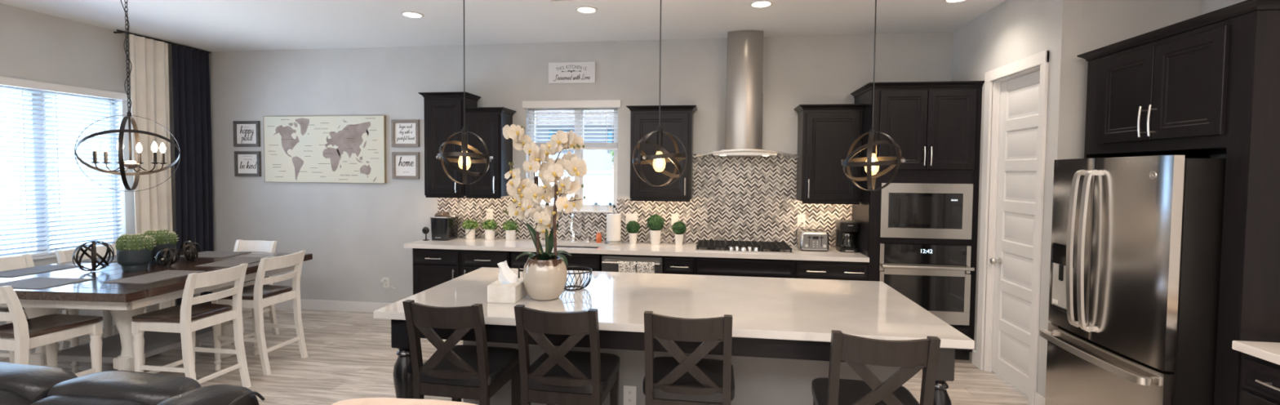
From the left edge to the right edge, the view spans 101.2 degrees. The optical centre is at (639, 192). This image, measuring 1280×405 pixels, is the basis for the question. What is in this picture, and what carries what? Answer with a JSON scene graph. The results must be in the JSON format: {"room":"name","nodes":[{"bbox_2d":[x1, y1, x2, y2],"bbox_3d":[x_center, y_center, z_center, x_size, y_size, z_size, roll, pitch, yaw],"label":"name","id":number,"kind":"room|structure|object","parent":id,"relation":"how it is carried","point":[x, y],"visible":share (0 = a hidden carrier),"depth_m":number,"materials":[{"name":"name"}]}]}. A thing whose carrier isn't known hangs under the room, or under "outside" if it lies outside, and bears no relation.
{"room":"kitchen","nodes":[
{"label":"kitchen","id":0,"kind":"room"},
{"bbox_2d":[0,3,199,324],"bbox_3d":[-5.840,-0.024,2.701,0.160,3.060,7.750,1,2,8],"label":"wall","id":1,"kind":"structure","parent":0,"point":[34,46],"depth_m":5.05,"materials":[{"name":"paint"}]},
{"bbox_2d":[0,85,117,257],"bbox_3d":[-5.618,-0.167,4.564,0.054,1.530,1.870,1,2,8],"label":"window","id":2,"kind":"structure","parent":1,"relation":"in","point":[42,117],"depth_m":4.88,"materials":[{"name":"white plastic"}]},
{"bbox_2d":[0,76,130,257],"bbox_3d":[-5.514,-0.201,4.551,0.106,1.582,1.975,1,2,8],"label":"window blind","id":3,"kind":"object","parent":2,"relation":"attached to","point":[4,81],"visible":0.8,"depth_m":4.93,"materials":[{"name":"white"}]},
{"bbox_2d":[113,29,210,53],"bbox_3d":[-5.243,-1.645,5.792,0.112,0.021,0.990,1,2,8],"label":"curtain rod","id":4,"kind":"object","parent":1,"relation":"attached to","point":[118,31],"visible":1,"depth_m":5.67,"materials":[{"name":"black metal"}]},
{"bbox_2d":[128,34,175,313],"bbox_3d":[-5.236,-0.127,5.659,0.068,3.015,0.410,1,2,8],"label":"curtain","id":5,"kind":"object","parent":4,"relation":"hanging from","point":[148,58],"visible":0.66,"depth_m":5.63,"materials":[{"name":"beige fabric"}]},
{"bbox_2d":[171,44,213,305],"bbox_3d":[-5.175,-0.142,6.095,0.062,3.015,0.435,1,2,8],"label":"curtain","id":6,"kind":"object","parent":4,"relation":"hanging from","point":[190,67],"visible":0.81,"depth_m":6.08,"materials":[{"name":"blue fabric"}]},
{"bbox_2d":[57,325,213,362],"bbox_3d":[-4.026,1.210,4.257,0.680,0.040,0.800,1,2,5],"label":"table base","id":7,"kind":"object","parent":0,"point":[155,342],"depth_m":4.10,"materials":[{"name":"wood"}]},
{"bbox_2d":[0,0,1005,52],"bbox_3d":[-1.336,-1.565,2.007,9.750,0.150,7.750,1,2,8],"label":"ceiling","id":8,"kind":"structure","parent":0,"point":[207,25],"depth_m":4.85,"materials":[{"name":"white paint"}]},
{"bbox_2d":[74,0,180,191],"bbox_3d":[-4.047,-0.800,4.162,0.545,1.586,0.568,1,2,8],"label":"orb chandelier","id":9,"kind":"object","parent":8,"relation":"hanging from","point":[129,164],"visible":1,"depth_m":4.16,"materials":[{"name":"brown metal"}]},
{"bbox_2d":[400,11,424,17],"bbox_3d":[-2.045,-1.593,4.724,0.196,0.010,0.196,1,2,8],"label":"recessed light","id":10,"kind":"object","parent":8,"relation":"in","point":[407,14],"visible":1,"depth_m":4.71,"materials":[{"name":"white"}]},
{"bbox_2d":[435,0,493,184],"bbox_3d":[-1.117,-0.793,3.343,0.328,1.487,0.328,2,3,36],"label":"pendant light","id":11,"kind":"object","parent":8,"relation":"hanging from","point":[486,159],"visible":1,"depth_m":3.33,"materials":[{"name":"black metal"}]},
{"bbox_2d":[461,127,467,151],"bbox_3d":[-1.121,-0.340,3.359,0.038,0.151,0.039,1,2,1],"label":"socket","id":12,"kind":"object","parent":11,"relation":"attached to","point":[464,130],"depth_m":3.35,"materials":[{"name":"black metal"}]},
{"bbox_2d":[575,5,598,13],"bbox_3d":[-0.461,-1.572,4.535,0.196,0.010,0.196,1,2,8],"label":"recessed light","id":13,"kind":"object","parent":8,"relation":"in","point":[582,9],"visible":1,"depth_m":4.52,"materials":[{"name":"white"}]},
{"bbox_2d":[631,0,686,186],"bbox_3d":[0.122,-0.776,3.168,0.328,1.487,0.328,0,2,-6],"label":"pendant light","id":14,"kind":"object","parent":8,"relation":"hanging from","point":[658,159],"visible":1,"depth_m":3.17,"materials":[{"name":"black metal"}]},
{"bbox_2d":[656,126,662,151],"bbox_3d":[0.118,-0.323,3.184,0.039,0.151,0.038,2,3,32],"label":"socket","id":15,"kind":"object","parent":14,"relation":"attached to","point":[660,131],"depth_m":3.17,"materials":[{"name":"black metal"}]},
{"bbox_2d":[749,0,773,8],"bbox_3d":[1.000,-1.552,4.339,0.196,0.010,0.196,1,2,8],"label":"recessed light","id":16,"kind":"object","parent":8,"relation":"in","point":[757,3],"visible":1,"depth_m":4.33,"materials":[{"name":"white"}]},
{"bbox_2d":[841,0,905,191],"bbox_3d":[1.336,-0.751,2.997,0.328,1.487,0.328,0,2,-5],"label":"pendant light","id":17,"kind":"object","parent":8,"relation":"hanging from","point":[870,162],"visible":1,"depth_m":2.98,"materials":[{"name":"black metal"}]},
{"bbox_2d":[868,126,876,153],"bbox_3d":[1.332,-0.298,3.013,0.039,0.151,0.038,-1,3,-42],"label":"socket","id":18,"kind":"object","parent":17,"relation":"attached to","point":[873,131],"depth_m":3.00,"materials":[{"name":"black metal"}]},
{"bbox_2d":[505,229,515,240],"bbox_3d":[-1.406,0.463,5.718,0.108,0.112,0.108,1,2,8],"label":"pot","id":19,"kind":"object","parent":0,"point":[510,234],"depth_m":5.67,"materials":[{"name":"white ceramic"}]},
{"bbox_2d":[0,307,1027,404],"bbox_3d":[-1.364,1.627,2.126,9.750,0.120,7.750,1,2,8],"label":"floor","id":20,"kind":"structure","parent":0,"point":[351,354],"depth_m":4.44,"materials":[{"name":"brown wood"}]},
{"bbox_2d":[0,253,79,373],"bbox_3d":[-4.831,0.991,4.100,0.539,0.945,0.446,1,2,8],"label":"dining chair","id":21,"kind":"object","parent":20,"relation":"on","point":[9,263],"visible":0.3,"depth_m":4.23,"materials":[{"name":"beige paint"}]},
{"bbox_2d":[0,285,102,377],"bbox_3d":[-3.969,1.023,3.426,0.446,0.945,0.539,1,2,8],"label":"dining chair","id":22,"kind":"object","parent":20,"relation":"on","point":[48,330],"visible":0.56,"depth_m":3.42,"materials":[{"name":"beige paint"}]},
{"bbox_2d":[54,244,118,350],"bbox_3d":[-4.745,0.969,4.704,0.539,0.945,0.446,1,2,8],"label":"dining chair","id":23,"kind":"object","parent":20,"relation":"on","point":[109,328],"visible":0.06,"depth_m":4.54,"materials":[{"name":"beige paint"}]},
{"bbox_2d":[0,361,264,404],"bbox_3d":[-2.481,1.132,1.653,2.107,0.885,1.080,1,2,8],"label":"leather sofa","id":24,"kind":"object","parent":20,"relation":"on","point":[20,384],"visible":1,"depth_m":1.91,"materials":[{"name":"black leather"}]},
{"bbox_2d":[0,388,34,404],"bbox_3d":[-2.511,0.953,1.976,0.601,0.484,0.295,1,2,8],"label":"cushion","id":25,"kind":"object","parent":24,"relation":"on","point":[7,396],"depth_m":1.92,"materials":[{"name":"black leather"}]},
{"bbox_2d":[30,394,150,404],"bbox_3d":[-1.932,0.961,1.895,0.556,0.481,0.297,1,2,8],"label":"cushion","id":26,"kind":"object","parent":24,"relation":"on","point":[48,399],"depth_m":1.85,"materials":[{"name":"black leather"}]},
{"bbox_2d":[0,250,312,371],"bbox_3d":[-4.025,1.034,4.250,1.684,0.862,1.684,1,2,5],"label":"dining table","id":27,"kind":"object","parent":20,"relation":"on","point":[124,301],"visible":0.53,"depth_m":3.82,"materials":[{"name":"brown wood"}]},
{"bbox_2d":[0,264,84,276],"bbox_3d":[-4.688,0.602,4.051,0.320,0.004,0.460,1,2,5],"label":"placemat","id":28,"kind":"object","parent":27,"relation":"on","point":[25,271],"visible":1,"depth_m":4.06,"materials":[{"name":"fabric"}]},
{"bbox_2d":[0,277,93,288],"bbox_3d":[-4.143,0.623,3.620,0.460,0.004,0.320,1,2,5],"label":"placemat","id":29,"kind":"object","parent":27,"relation":"on","point":[33,282],"visible":0.94,"depth_m":3.62,"materials":[{"name":"fabric"}]},
{"bbox_2d":[71,240,114,271],"bbox_3d":[-4.198,0.489,4.043,0.229,0.236,0.215,0,2,-24],"label":"orb","id":30,"kind":"object","parent":27,"relation":"on","point":[93,250],"visible":1,"depth_m":4.02,"materials":[{"name":"brown metal"}]},
{"bbox_2d":[114,232,156,271],"bbox_3d":[-3.948,0.462,4.111,0.256,0.292,0.214,1,2,8],"label":"cactus pot","id":31,"kind":"object","parent":27,"relation":"on","point":[134,251],"visible":1,"depth_m":4.05,"materials":[{"name":"blue stone"}]},
{"bbox_2d":[102,270,204,284],"bbox_3d":[-3.553,0.619,3.870,0.320,0.004,0.460,1,2,5],"label":"placemat","id":32,"kind":"object","parent":27,"relation":"on","point":[166,274],"visible":1,"depth_m":3.83,"materials":[{"name":"fabric"}]},
{"bbox_2d":[142,228,178,264],"bbox_3d":[-4.030,0.450,4.410,0.258,0.292,0.216,1,2,8],"label":"cactus pot","id":33,"kind":"object","parent":27,"relation":"on","point":[164,238],"visible":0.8,"depth_m":4.35,"materials":[{"name":"blue stone"}]},
{"bbox_2d":[154,247,180,266],"bbox_3d":[-3.846,0.524,4.287,0.147,0.152,0.153,1,2,8],"label":"orb","id":34,"kind":"object","parent":27,"relation":"on","point":[164,251],"visible":1,"depth_m":4.26,"materials":[{"name":"brown metal"}]},
{"bbox_2d":[177,240,200,261],"bbox_3d":[-3.882,0.502,4.529,0.139,0.177,0.173,-1,2,-29],"label":"orb","id":35,"kind":"object","parent":27,"relation":"on","point":[191,250],"visible":0.98,"depth_m":4.50,"materials":[{"name":"brown metal"}]},
{"bbox_2d":[177,251,249,257],"bbox_3d":[-3.962,0.577,4.897,0.460,0.004,0.320,1,2,5],"label":"placemat","id":36,"kind":"object","parent":27,"relation":"on","point":[203,254],"visible":0.95,"depth_m":4.89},
{"bbox_2d":[195,257,270,266],"bbox_3d":[-3.461,0.596,4.513,0.320,0.004,0.460,1,2,5],"label":"placemat","id":37,"kind":"object","parent":27,"relation":"on","point":[235,261],"visible":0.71,"depth_m":4.47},
{"bbox_2d":[131,262,251,387],"bbox_3d":[-3.249,1.015,3.826,0.539,0.945,0.446,1,2,8],"label":"dining chair","id":38,"kind":"object","parent":20,"relation":"on","point":[180,318],"visible":0.78,"depth_m":3.72,"materials":[{"name":"beige paint"}]},
{"bbox_2d":[192,239,279,349],"bbox_3d":[-3.887,0.963,5.074,0.446,0.945,0.539,1,2,8],"label":"dining chair","id":39,"kind":"object","parent":20,"relation":"on","point":[241,245],"visible":0.23,"depth_m":5.26,"materials":[{"name":"beige paint"}]},
{"bbox_2d":[211,250,307,374],"bbox_3d":[-3.227,0.991,4.479,0.539,0.945,0.446,1,2,8],"label":"dining chair","id":40,"kind":"object","parent":20,"relation":"on","point":[252,296],"visible":0.85,"depth_m":4.37,"materials":[{"name":"beige paint"}]},
{"bbox_2d":[330,397,477,404],"bbox_3d":[-0.797,1.172,1.464,0.883,0.849,0.962,1,2,8],"label":"armchair","id":41,"kind":"object","parent":20,"relation":"on","point":[363,401],"visible":1,"depth_m":1.86,"materials":[{"name":"fabric"}]},
{"bbox_2d":[413,248,461,294],"bbox_3d":[-2.027,0.995,5.619,0.522,0.873,0.675,1,2,8],"label":"base cabinet","id":42,"kind":"object","parent":20,"relation":"on","point":[432,268],"visible":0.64,"depth_m":5.33,"materials":[{"name":"brown wood"}]},
{"bbox_2d":[402,299,520,404],"bbox_3d":[-0.915,1.034,2.771,0.444,1.025,0.536,1,2,10],"label":"counter stool","id":43,"kind":"object","parent":20,"relation":"on","point":[477,371],"visible":0.95,"depth_m":2.58,"materials":[{"name":"grey wood"}]},
{"bbox_2d":[461,249,509,275],"bbox_3d":[-1.514,1.002,5.547,0.510,0.873,0.675,1,2,8],"label":"base cabinet","id":44,"kind":"object","parent":20,"relation":"on","point":[471,260],"visible":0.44,"depth_m":5.25,"materials":[{"name":"brown wood"}]},
{"bbox_2d":[509,251,602,271],"bbox_3d":[-0.800,1.012,5.446,0.928,0.873,0.675,1,2,8],"label":"base cabinet","id":45,"kind":"object","parent":20,"relation":"on","point":[593,261],"visible":0.08,"depth_m":5.12,"materials":[{"name":"brown wood"}]},
{"bbox_2d":[404,236,869,262],"bbox_3d":[-0.127,0.564,5.343,4.499,0.040,0.640,1,2,8],"label":"countertop","id":46,"kind":"structure","parent":45,"relation":"on","point":[668,249],"depth_m":5.15,"materials":[{"name":"white stone"}]},
{"bbox_2d":[429,210,488,240],"bbox_3d":[-1.976,0.359,5.734,0.567,0.307,0.299,1,2,1],"label":"toaster","id":47,"kind":"object","parent":46,"relation":"on","point":[444,224],"visible":1,"depth_m":5.62,"materials":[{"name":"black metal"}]},
{"bbox_2d":[462,219,478,239],"bbox_3d":[-1.869,0.403,5.790,0.188,0.217,0.154,1,2,8],"label":"potted herb","id":48,"kind":"object","parent":46,"relation":"on","point":[471,235],"visible":0.99,"depth_m":5.75,"materials":[{"name":"white ceramic"}]},
{"bbox_2d":[481,218,497,239],"bbox_3d":[-1.640,0.403,5.755,0.180,0.225,0.159,1,2,8],"label":"potted herb","id":49,"kind":"object","parent":46,"relation":"on","point":[488,226],"visible":1,"depth_m":5.72,"materials":[{"name":"white ceramic"}]},
{"bbox_2d":[502,218,519,240],"bbox_3d":[-1.406,0.404,5.719,0.169,0.228,0.167,-2,3,-44],"label":"potted herb","id":50,"kind":"object","parent":46,"relation":"on","point":[510,230],"visible":1,"depth_m":5.68,"materials":[{"name":"white ceramic"}]},
{"bbox_2d":[604,209,622,244],"bbox_3d":[-0.274,0.357,5.483,0.196,0.360,0.196,1,2,8],"label":"paper towel holder","id":51,"kind":"object","parent":46,"relation":"on","point":[607,242],"visible":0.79,"depth_m":5.42,"materials":[{"name":"silver metal"}]},
{"bbox_2d":[606,213,621,240],"bbox_3d":[-0.274,0.363,5.483,0.150,0.272,0.150,1,2,8],"label":"paper towel roll","id":52,"kind":"object","parent":51,"relation":"on","point":[613,220],"visible":0.99,"depth_m":5.42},
{"bbox_2d":[626,220,639,244],"bbox_3d":[-0.073,0.416,5.493,0.158,0.245,0.152,1,2,8],"label":"potted topiary","id":53,"kind":"object","parent":46,"relation":"on","point":[633,227],"visible":1,"depth_m":5.46,"materials":[{"name":"plant"}]},
{"bbox_2d":[646,213,664,244],"bbox_3d":[0.162,0.382,5.472,0.197,0.318,0.190,1,2,8],"label":"potted topiary","id":54,"kind":"object","parent":46,"relation":"on","point":[655,222],"visible":1,"depth_m":5.42,"materials":[{"name":"plant"}]},
{"bbox_2d":[649,229,661,244],"bbox_3d":[0.161,0.466,5.476,0.124,0.150,0.124,1,2,8],"label":"pot","id":55,"kind":"object","parent":54,"relation":"attached to","point":[655,234],"depth_m":5.43,"materials":[{"name":"white ceramic"}]},
{"bbox_2d":[671,221,686,245],"bbox_3d":[0.404,0.421,5.445,0.157,0.247,0.158,1,2,8],"label":"potted topiary","id":56,"kind":"object","parent":46,"relation":"on","point":[678,228],"visible":1,"depth_m":5.41,"materials":[{"name":"plant"}]},
{"bbox_2d":[694,240,793,253],"bbox_3d":[1.018,0.532,5.220,0.920,0.052,0.510,1,2,8],"label":"gas cooktop","id":57,"kind":"object","parent":46,"relation":"in","point":[702,245],"visible":1,"depth_m":5.09,"materials":[{"name":"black metal"}]},
{"bbox_2d":[795,222,829,251],"bbox_3d":[1.710,0.440,5.223,0.273,0.248,0.340,1,2,8],"label":"toaster","id":58,"kind":"object","parent":46,"relation":"on","point":[807,239],"visible":1,"depth_m":5.08,"materials":[{"name":"silver metal"}]},
{"bbox_2d":[835,219,859,252],"bbox_3d":[2.024,0.424,5.136,0.181,0.292,0.256,1,2,8],"label":"drip coffee maker","id":59,"kind":"object","parent":46,"relation":"on","point":[846,229],"visible":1,"depth_m":5.10,"materials":[{"name":"black plastic"}]},
{"bbox_2d":[514,304,620,404],"bbox_3d":[-0.358,1.042,2.696,0.444,1.025,0.536,1,2,10],"label":"counter stool","id":60,"kind":"object","parent":20,"relation":"on","point":[561,375],"visible":1,"depth_m":2.50,"materials":[{"name":"grey wood"}]},
{"bbox_2d":[601,253,663,273],"bbox_3d":[-0.044,1.025,5.316,0.594,0.870,0.684,1,2,8],"label":"dishwasher","id":61,"kind":"object","parent":20,"relation":"on","point":[610,262],"visible":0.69,"depth_m":5.04,"materials":[{"name":"silver metal"}]},
{"bbox_2d":[618,261,635,272],"bbox_3d":[-0.121,0.862,4.987,0.166,0.418,0.041,1,2,8],"label":"dish towel","id":62,"kind":"object","parent":61,"relation":"hanging from","point":[624,266],"visible":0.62,"depth_m":4.97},
{"bbox_2d":[636,261,654,273],"bbox_3d":[0.054,0.865,4.963,0.166,0.418,0.041,1,2,8],"label":"dish towel","id":63,"kind":"object","parent":61,"relation":"hanging from","point":[642,267],"visible":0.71,"depth_m":4.94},
{"bbox_2d":[391,319,955,404],"bbox_3d":[0.143,1.101,3.264,2.858,0.874,1.261,1,2,8],"label":"kitchen island","id":64,"kind":"object","parent":20,"relation":"on","point":[767,371],"visible":0.29,"depth_m":2.86,"materials":[{"name":"brown wood"}]},
{"bbox_2d":[623,385,635,404],"bbox_3d":[-0.059,1.184,3.057,0.075,0.120,0.008,1,2,8],"label":"wall outlet","id":65,"kind":"object","parent":64,"relation":"attached to","point":[629,392],"visible":1,"depth_m":3.06,"materials":[{"name":"white plastic"}]},
{"bbox_2d":[373,266,974,349],"bbox_3d":[0.140,0.644,3.231,2.952,0.040,1.321,1,2,8],"label":"island countertop","id":66,"kind":"structure","parent":64,"relation":"on","point":[760,307],"depth_m":2.98,"materials":[{"name":"stone"}]},
{"bbox_2d":[487,260,527,303],"bbox_3d":[-0.774,0.509,3.083,0.164,0.225,0.230,1,2,5],"label":"tissue box","id":67,"kind":"object","parent":66,"relation":"on","point":[508,288],"visible":0.97,"depth_m":3.00,"materials":[{"name":"cardboard"}]},
{"bbox_2d":[502,124,587,300],"bbox_3d":[-0.558,0.113,3.096,0.509,1.020,0.267,1,2,8],"label":"potted orchid","id":68,"kind":"object","parent":66,"relation":"on","point":[544,275],"visible":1,"depth_m":3.05,"materials":[{"name":"plant"}]},
{"bbox_2d":[564,266,592,290],"bbox_3d":[-0.426,0.554,3.364,0.244,0.122,0.244,1,2,8],"label":"wire bowl","id":69,"kind":"object","parent":66,"relation":"on","point":[585,285],"visible":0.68,"depth_m":3.35,"materials":[{"name":"black metal"}]},
{"bbox_2d":[663,255,695,274],"bbox_3d":[0.407,1.029,5.276,0.298,0.873,0.675,1,2,8],"label":"base cabinet","id":70,"kind":"object","parent":20,"relation":"on","point":[672,264],"visible":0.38,"depth_m":4.97,"materials":[{"name":"black wood"}]},
{"bbox_2d":[642,311,735,404],"bbox_3d":[0.243,1.050,2.609,0.444,1.025,0.536,1,2,8],"label":"counter stool","id":71,"kind":"object","parent":20,"relation":"on","point":[680,379],"visible":1,"depth_m":2.40,"materials":[{"name":"grey wood"}]},
{"bbox_2d":[694,257,794,278],"bbox_3d":[1.006,1.037,5.191,0.908,0.873,0.675,1,2,8],"label":"base cabinet","id":72,"kind":"object","parent":20,"relation":"on","point":[767,268],"visible":0.15,"depth_m":4.89,"materials":[{"name":"brown wood"}]},
{"bbox_2d":[794,259,867,280],"bbox_3d":[1.775,1.048,5.082,0.643,0.873,0.675,1,2,8],"label":"base cabinet","id":73,"kind":"object","parent":20,"relation":"on","point":[813,269],"visible":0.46,"depth_m":4.78,"materials":[{"name":"brown wood"}]},
{"bbox_2d":[811,329,941,404],"bbox_3d":[1.008,1.068,2.324,0.444,1.025,0.536,1,2,11],"label":"counter stool","id":74,"kind":"object","parent":20,"relation":"on","point":[913,356],"visible":1,"depth_m":2.10,"materials":[{"name":"grey wood"}]},
{"bbox_2d":[850,80,984,359],"bbox_3d":[2.530,0.259,4.947,0.942,2.473,0.676,1,2,8],"label":"oven tower","id":75,"kind":"object","parent":20,"relation":"on","point":[935,126],"visible":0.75,"depth_m":4.64,"materials":[{"name":"brown wood"}]},
{"bbox_2d":[878,243,974,325],"bbox_3d":[2.553,0.808,4.901,0.756,0.706,0.640,1,2,8],"label":"wall oven","id":76,"kind":"object","parent":75,"relation":"in","point":[933,277],"visible":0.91,"depth_m":4.64,"materials":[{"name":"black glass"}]},
{"bbox_2d":[880,182,973,239],"bbox_3d":[2.564,0.154,4.917,0.756,0.485,0.560,1,2,8],"label":"microwave","id":77,"kind":"object","parent":75,"relation":"in","point":[907,210],"visible":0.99,"depth_m":4.64,"materials":[{"name":"silver metal"}]},
{"bbox_2d":[1039,155,1226,404],"bbox_3d":[2.987,0.690,2.980,0.900,1.765,0.908,1,2,8],"label":"refrigerator","id":78,"kind":"object","parent":20,"relation":"on","point":[1136,242],"visible":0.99,"depth_m":2.75,"materials":[{"name":"silver metal"}]},
{"bbox_2d":[1076,0,1279,404],"bbox_3d":[3.144,0.351,2.885,0.767,2.453,1.158,1,2,8],"label":"tall cabinet","id":79,"kind":"object","parent":20,"relation":"on","point":[1204,86],"visible":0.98,"depth_m":2.48,"materials":[{"name":"brown wood"}]},
{"bbox_2d":[1238,351,1279,404],"bbox_3d":[2.932,1.193,1.456,0.764,0.873,1.862,1,2,8],"label":"base cabinet","id":80,"kind":"object","parent":20,"relation":"on","point":[1260,378],"visible":0.9,"depth_m":2.31,"materials":[{"name":"brown wood"}]},
{"bbox_2d":[1231,340,1279,364],"bbox_3d":[2.947,0.736,1.429,0.740,0.040,1.884,1,2,8],"label":"countertop","id":81,"kind":"structure","parent":80,"relation":"on","point":[1268,351],"depth_m":2.32,"materials":[{"name":"white stone"}]},
{"bbox_2d":[206,31,952,302],"bbox_3d":[-0.609,-0.094,5.797,9.330,3.060,0.170,1,2,8],"label":"wall","id":82,"kind":"structure","parent":0,"point":[356,234],"depth_m":5.82,"materials":[{"name":"paint"}]},
{"bbox_2d":[232,120,260,146],"bbox_3d":[-4.684,-0.696,6.264,0.343,0.307,0.026,1,2,8],"label":"picture frame","id":83,"kind":"object","parent":82,"relation":"attached to","point":[246,133],"visible":1,"depth_m":6.26,"materials":[{"name":"grey wood"}]},
{"bbox_2d":[236,124,256,143],"bbox_3d":[-4.683,-0.696,6.272,0.271,0.235,0.009,1,2,8],"label":"print","id":84,"kind":"object","parent":83,"relation":"attached to","point":[246,133],"depth_m":6.27,"materials":[{"name":"white paper"}]},
{"bbox_2d":[234,151,261,176],"bbox_3d":[-4.682,-0.339,6.276,0.340,0.300,0.026,1,2,8],"label":"picture frame","id":85,"kind":"object","parent":82,"relation":"attached to","point":[246,163],"visible":1,"depth_m":6.28,"materials":[{"name":"grey wood"}]},
{"bbox_2d":[237,154,257,173],"bbox_3d":[-4.681,-0.340,6.284,0.268,0.228,0.009,1,2,8],"label":"print","id":86,"kind":"object","parent":85,"relation":"attached to","point":[246,163],"depth_m":6.28,"materials":[{"name":"white paper"}]},
{"bbox_2d":[263,115,386,183],"bbox_3d":[-3.677,-0.499,6.123,1.545,0.776,0.035,1,2,8],"label":"canvas","id":87,"kind":"object","parent":82,"relation":"attached to","point":[297,148],"visible":1,"depth_m":6.10,"materials":[{"name":"fabric"}]},
{"bbox_2d":[262,297,392,312],"bbox_3d":[-3.752,1.332,6.210,3.030,0.125,0.016,1,2,8],"label":"baseboard","id":88,"kind":"structure","parent":82,"relation":"attached to","point":[306,304],"depth_m":6.18,"materials":[{"name":"white"}]},
{"bbox_2d":[391,120,419,146],"bbox_3d":[-2.666,-0.669,5.979,0.334,0.307,0.026,1,2,8],"label":"picture frame","id":89,"kind":"object","parent":82,"relation":"attached to","point":[404,133],"visible":1,"depth_m":5.98,"materials":[{"name":"beige wood"}]},
{"bbox_2d":[395,123,415,143],"bbox_3d":[-2.665,-0.670,5.987,0.262,0.235,0.009,1,2,8],"label":"print","id":90,"kind":"object","parent":89,"relation":"attached to","point":[405,133],"depth_m":5.98,"materials":[{"name":"white paper"}]},
{"bbox_2d":[391,151,419,179],"bbox_3d":[-2.668,-0.305,5.992,0.328,0.308,0.026,1,2,8],"label":"picture frame","id":91,"kind":"object","parent":82,"relation":"attached to","point":[405,165],"visible":1,"depth_m":5.99,"materials":[{"name":"beige wood"}]},
{"bbox_2d":[395,155,416,176],"bbox_3d":[-2.667,-0.306,6.000,0.256,0.236,0.009,1,2,8],"label":"print","id":92,"kind":"object","parent":91,"relation":"attached to","point":[405,165],"depth_m":6.00,"materials":[{"name":"white paper"}]},
{"bbox_2d":[417,91,480,198],"bbox_3d":[-2.063,-0.502,5.717,0.533,1.113,0.385,1,2,8],"label":"upper cabinet","id":93,"kind":"object","parent":82,"relation":"attached to","point":[443,112],"visible":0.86,"depth_m":5.58,"materials":[{"name":"brown wood"}]},
{"bbox_2d":[462,106,516,198],"bbox_3d":[-1.613,-0.415,5.656,0.444,0.951,0.385,1,2,8],"label":"upper cabinet","id":94,"kind":"object","parent":82,"relation":"attached to","point":[486,122],"visible":0.95,"depth_m":5.52,"materials":[{"name":"brown wood"}]},
{"bbox_2d":[548,62,595,84],"bbox_3d":[-0.737,-1.292,5.684,0.520,0.224,0.022,1,2,8],"label":"kitchen sign","id":95,"kind":"object","parent":82,"relation":"attached to","point":[563,72],"visible":1,"depth_m":5.67,"materials":[{"name":"white"}]},
{"bbox_2d":[528,107,617,210],"bbox_3d":[-0.732,-0.384,5.843,1.025,1.165,0.064,1,2,8],"label":"window","id":96,"kind":"structure","parent":82,"relation":"in","point":[580,153],"depth_m":5.80,"materials":[{"name":"white plastic"}]},
{"bbox_2d":[522,100,621,187],"bbox_3d":[-0.743,-0.522,5.737,1.090,0.938,0.104,1,2,8],"label":"window blind","id":97,"kind":"object","parent":96,"relation":"attached to","point":[551,104],"visible":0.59,"depth_m":5.71,"materials":[{"name":"white"}]},
{"bbox_2d":[626,105,697,201],"bbox_3d":[0.226,-0.391,5.397,0.697,0.953,0.385,1,2,8],"label":"upper cabinet","id":98,"kind":"object","parent":82,"relation":"attached to","point":[676,120],"visible":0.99,"depth_m":5.25,"materials":[{"name":"brown wood"}]},
{"bbox_2d":[695,30,799,158],"bbox_3d":[1.052,-0.963,5.200,0.982,1.246,0.503,1,2,8],"label":"range hood","id":99,"kind":"object","parent":82,"relation":"attached to","point":[744,51],"visible":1,"depth_m":5.17,"materials":[{"name":"silver metal"}]},
{"bbox_2d":[794,103,864,204],"bbox_3d":[1.835,-0.367,5.169,0.588,0.950,0.385,1,2,8],"label":"upper cabinet","id":100,"kind":"object","parent":82,"relation":"attached to","point":[826,133],"visible":0.99,"depth_m":5.03,"materials":[{"name":"brown wood"}]},
{"bbox_2d":[951,0,1083,397],"bbox_3d":[2.992,-0.010,4.375,0.120,3.060,1.660,1,2,8],"label":"wall","id":101,"kind":"structure","parent":0,"point":[1011,31],"depth_m":3.69,"materials":[{"name":"paint"}]},
{"bbox_2d":[972,349,1044,404],"bbox_3d":[3.268,1.473,4.068,0.826,0.125,1.056,1,2,8],"label":"baseboard","id":102,"kind":"structure","parent":101,"relation":"attached to","point":[1039,399],"depth_m":3.72,"materials":[{"name":"white"}]},
{"bbox_2d":[975,49,1048,404],"bbox_3d":[2.938,0.263,4.104,0.142,2.535,0.840,1,2,8],"label":"trim","id":103,"kind":"structure","parent":101,"relation":"attached to","point":[993,78],"depth_m":4.39,"materials":[{"name":"white"}]},
{"bbox_2d":[990,70,1039,395],"bbox_3d":[2.921,0.309,4.095,0.117,2.419,0.655,1,2,8],"label":"door","id":104,"kind":"structure","parent":101,"relation":"in","point":[1013,260],"depth_m":4.13,"materials":[{"name":"white"}]},
{"bbox_2d":[1076,0,1200,159],"bbox_3d":[3.359,0.024,3.546,0.840,3.060,0.120,1,2,8],"label":"wall","id":105,"kind":"structure","parent":0,"point":[1105,23],"depth_m":3.47,"materials":[{"name":"paint"}]},
{"bbox_2d":[1200,0,1246,158],"bbox_3d":[3.276,0.137,0.500,0.150,3.060,5.940,1,2,8],"label":"wall","id":106,"kind":"structure","parent":0,"point":[1206,6],"depth_m":3.30,"materials":[{"name":"paint"}]},
{"bbox_3d":[3.536,0.979,25.132,80.000,0.150,40.500,1,2,8],"label":"ground","id":107,"kind":"structure","parent":0,"visible":0},
{"bbox_2d":[535,169,613,204],"bbox_3d":[-0.350,0.438,11.869,20.000,1.850,0.280,1,2,8],"label":"wall","id":108,"kind":"structure","parent":107,"relation":"on","point":[597,184],"depth_m":11.84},
{"bbox_2d":[535,110,613,170],"bbox_3d":[-2.777,-1.768,30.224,14.800,4.850,8.800,1,2,8],"label":"house","id":109,"kind":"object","parent":107,"relation":"on","point":[595,160],"visible":0.16,"depth_m":26.04,"materials":[{"name":"paint"}]},
{"bbox_3d":[-24.268,1.905,-6.265,33.750,0.150,29.500,1,2,8],"label":"ground","id":110,"kind":"structure","parent":0,"visible":0},
{"bbox_2d":[0,163,109,253],"bbox_3d":[-10.585,0.656,3.069,0.280,1.890,19.900,1,2,8],"label":"wall","id":111,"kind":"structure","parent":110,"relation":"on","point":[1,164],"depth_m":8.77,"materials":[{"name":"white"}]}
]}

